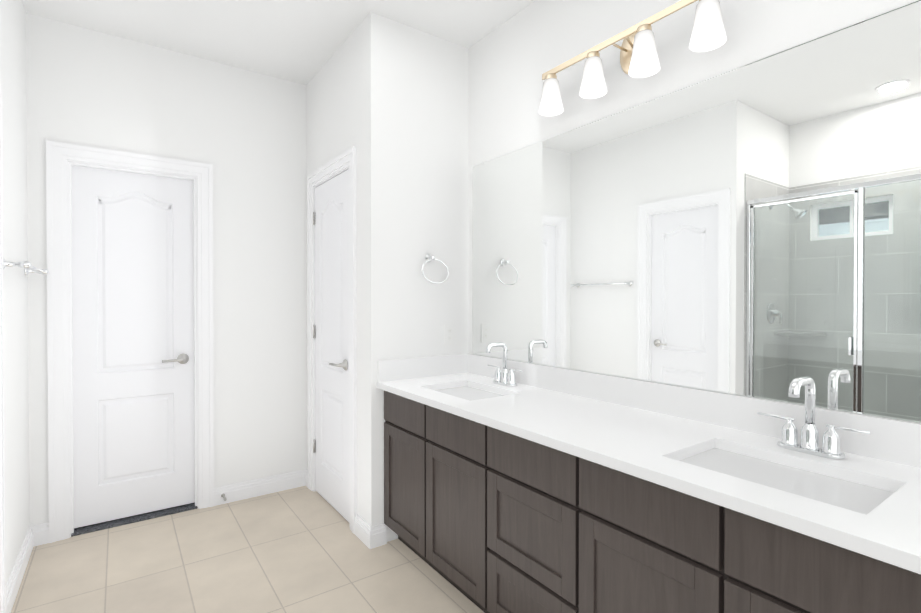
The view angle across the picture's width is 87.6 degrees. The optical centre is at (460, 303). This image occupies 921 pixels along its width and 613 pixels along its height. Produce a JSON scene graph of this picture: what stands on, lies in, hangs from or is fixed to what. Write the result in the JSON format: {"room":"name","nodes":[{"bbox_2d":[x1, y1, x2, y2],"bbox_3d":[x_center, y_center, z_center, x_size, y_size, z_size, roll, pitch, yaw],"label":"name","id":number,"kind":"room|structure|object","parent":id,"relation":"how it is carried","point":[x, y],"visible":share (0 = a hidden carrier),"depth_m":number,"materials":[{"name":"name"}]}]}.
{"room":"bathroom","nodes":[
{"label":"bathroom","id":0,"kind":"room"},
{"bbox_2d":[0,0,29,584],"bbox_3d":[-2.099,-0.116,2.177,0.120,2.790,0.980,0,1,-35],"label":"wall","id":1,"kind":"structure","parent":0,"point":[14,172],"depth_m":2.20,"materials":[{"name":"white paint"}]},
{"bbox_2d":[6,526,32,612],"bbox_3d":[-2.030,1.226,2.208,0.016,0.106,0.788,0,1,-35],"label":"baseboard","id":2,"kind":"structure","parent":1,"relation":"attached to","point":[16,576],"depth_m":2.17,"materials":[{"name":"white paint"}]},
{"bbox_2d":[3,259,48,275],"bbox_3d":[-1.991,-0.161,2.211,0.094,0.050,0.660,0,1,-35],"label":"towel bar","id":3,"kind":"object","parent":1,"relation":"attached to","point":[25,265],"visible":0.92,"depth_m":1.98,"materials":[{"name":"silver metal"}]},
{"bbox_2d":[26,13,306,525],"bbox_3d":[-1.705,-0.123,2.985,1.700,2.790,0.120,0,1,-35],"label":"wall","id":4,"kind":"structure","parent":0,"point":[252,137],"depth_m":3.06,"materials":[{"name":"white paint"}]},
{"bbox_2d":[29,522,48,545],"bbox_3d":[-2.228,1.223,2.541,0.078,0.106,0.016,0,1,-35],"label":"baseboard","id":5,"kind":"structure","parent":4,"relation":"attached to","point":[40,532],"depth_m":2.54,"materials":[{"name":"white paint"}]},
{"bbox_2d":[46,140,213,542],"bbox_3d":[-1.908,0.205,2.832,0.792,2.138,0.139,0,1,-35],"label":"door frame","id":6,"kind":"structure","parent":4,"relation":"attached to","point":[62,158],"depth_m":2.63,"materials":[{"name":"white paint"}]},
{"bbox_2d":[72,165,194,527],"bbox_3d":[-1.897,0.240,2.817,0.606,2.016,0.096,0,1,-35],"label":"back door","id":7,"kind":"structure","parent":4,"relation":"in","point":[133,328],"depth_m":2.81,"materials":[{"name":"white paint"}]},
{"bbox_2d":[214,469,306,505],"bbox_3d":[-1.311,1.218,3.194,0.590,0.106,0.016,0,1,-35],"label":"baseboard","id":8,"kind":"structure","parent":4,"relation":"attached to","point":[255,488],"depth_m":3.18,"materials":[{"name":"white paint"}]},
{"bbox_2d":[11,485,483,612],"bbox_3d":[-0.761,1.311,1.405,3.270,0.050,4.870,0,1,-35],"label":"floor","id":9,"kind":"structure","parent":0,"point":[303,549],"depth_m":2.31,"materials":[{"name":"tile"}]},
{"bbox_2d":[71,502,196,536],"bbox_3d":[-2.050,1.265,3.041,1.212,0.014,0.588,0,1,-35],"label":"threshold","id":10,"kind":"object","parent":9,"relation":"on","point":[128,520],"visible":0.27,"depth_m":2.80,"materials":[{"name":"grey metal"}]},
{"bbox_2d":[376,353,920,612],"bbox_3d":[0.446,0.795,1.798,0.600,0.974,2.219,0,1,-35],"label":"bathroom vanity","id":11,"kind":"object","parent":9,"relation":"on","point":[539,488],"visible":1,"depth_m":1.44,"materials":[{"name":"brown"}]},
{"bbox_2d":[485,342,522,386],"bbox_3d":[0.189,0.305,2.428,0.154,0.218,0.272,0,1,-35],"label":"faucet","id":12,"kind":"object","parent":11,"relation":"on","point":[504,377],"visible":1,"depth_m":2.44,"materials":[{"name":"silver metal"}]},
{"bbox_2d":[757,376,870,458],"bbox_3d":[0.960,0.314,1.345,0.154,0.218,0.272,0,1,-35],"label":"faucet","id":13,"kind":"object","parent":11,"relation":"on","point":[830,448],"visible":1,"depth_m":1.36,"materials":[{"name":"silver metal"}]},
{"bbox_2d":[22,0,534,84],"bbox_3d":[-0.761,-1.529,1.381,3.270,0.050,4.870,0,1,-35],"label":"ceiling","id":14,"kind":"structure","parent":0,"point":[300,41],"depth_m":2.59,"materials":[{"name":"white paint"}]},
{"bbox_2d":[306,12,391,541],"bbox_3d":[-0.722,-0.122,2.967,0.120,2.790,1.050,0,1,-35],"label":"wall","id":15,"kind":"structure","parent":0,"point":[371,101],"depth_m":2.56,"materials":[{"name":"white paint"}]},
{"bbox_2d":[313,169,349,522],"bbox_3d":[-0.815,0.245,2.979,0.096,2.030,0.613,0,1,-35],"label":"closet door","id":16,"kind":"structure","parent":15,"relation":"in","point":[331,445],"depth_m":2.97,"materials":[{"name":"white paint"}]},
{"bbox_2d":[307,146,356,532],"bbox_3d":[-0.763,0.203,3.011,0.139,2.138,0.792,0,1,-35],"label":"door frame","id":17,"kind":"structure","parent":15,"relation":"attached to","point":[339,164],"depth_m":2.73,"materials":[{"name":"white paint"}]},
{"bbox_2d":[354,514,370,547],"bbox_3d":[-0.527,1.223,2.587,0.016,0.106,0.187,0,1,-35],"label":"baseboard","id":18,"kind":"structure","parent":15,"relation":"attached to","point":[361,529],"depth_m":2.58,"materials":[{"name":"white paint"}]},
{"bbox_2d":[369,523,386,548],"bbox_3d":[-0.436,1.223,2.528,0.095,0.106,0.016,0,1,-35],"label":"baseboard","id":19,"kind":"structure","parent":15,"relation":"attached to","point":[377,535],"depth_m":2.52,"materials":[{"name":"white paint"}]},
{"bbox_2d":[391,20,467,539],"bbox_3d":[-0.196,-0.121,2.771,0.510,2.790,0.120,0,1,-35],"label":"wall","id":20,"kind":"structure","parent":0,"point":[430,144],"depth_m":2.70,"materials":[{"name":"white paint"}]},
{"bbox_2d":[421,254,448,283],"bbox_3d":[-0.150,-0.193,2.681,0.180,0.170,0.076,0,1,-35],"label":"towel ring","id":21,"kind":"object","parent":20,"relation":"attached to","point":[428,258],"visible":1,"depth_m":2.67,"materials":[{"name":"silver metal"}]},
{"bbox_2d":[444,325,453,344],"bbox_3d":[-0.066,0.182,2.787,0.070,0.116,0.007,0,1,-35],"label":"electrical outlet plate","id":22,"kind":"object","parent":20,"relation":"attached to","point":[448,334],"visible":1,"depth_m":2.78,"materials":[{"name":"white plastic"}]},
{"bbox_2d":[468,0,917,422],"bbox_3d":[0.676,-0.115,2.090,0.120,2.790,4.340,0,1,-35],"label":"wall","id":23,"kind":"structure","parent":0,"point":[513,59],"depth_m":2.12,"materials":[{"name":"white paint"}]},
{"bbox_2d":[539,0,726,115],"bbox_3d":[0.635,-0.989,1.902,0.156,0.240,0.824,0,1,-35],"label":"sconce","id":24,"kind":"object","parent":23,"relation":"attached to","point":[639,58],"visible":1,"depth_m":1.83,"materials":[{"name":"white glass"}]},
{"bbox_2d":[473,0,920,422],"bbox_3d":[0.725,-0.250,1.909,0.008,1.111,2.250,0,1,-35],"label":"mirror","id":25,"kind":"object","parent":23,"relation":"attached to","point":[752,229],"visible":1,"depth_m":1.61,"materials":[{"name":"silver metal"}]},
{"bbox_3d":[-1.627,-1.143,1.505,0.120,0.724,0.648,0,1,-35],"label":"wall","id":26,"kind":"structure","parent":0,"visible":0},
{"bbox_2d":[0,82,5,612],"bbox_3d":[-1.619,0.216,1.522,0.139,2.138,0.792,0,1,-35],"label":"door frame","id":27,"kind":"structure","parent":26,"relation":"attached to","point":[2,535],"depth_m":1.86,"materials":[{"name":"white paint"}]}
]}

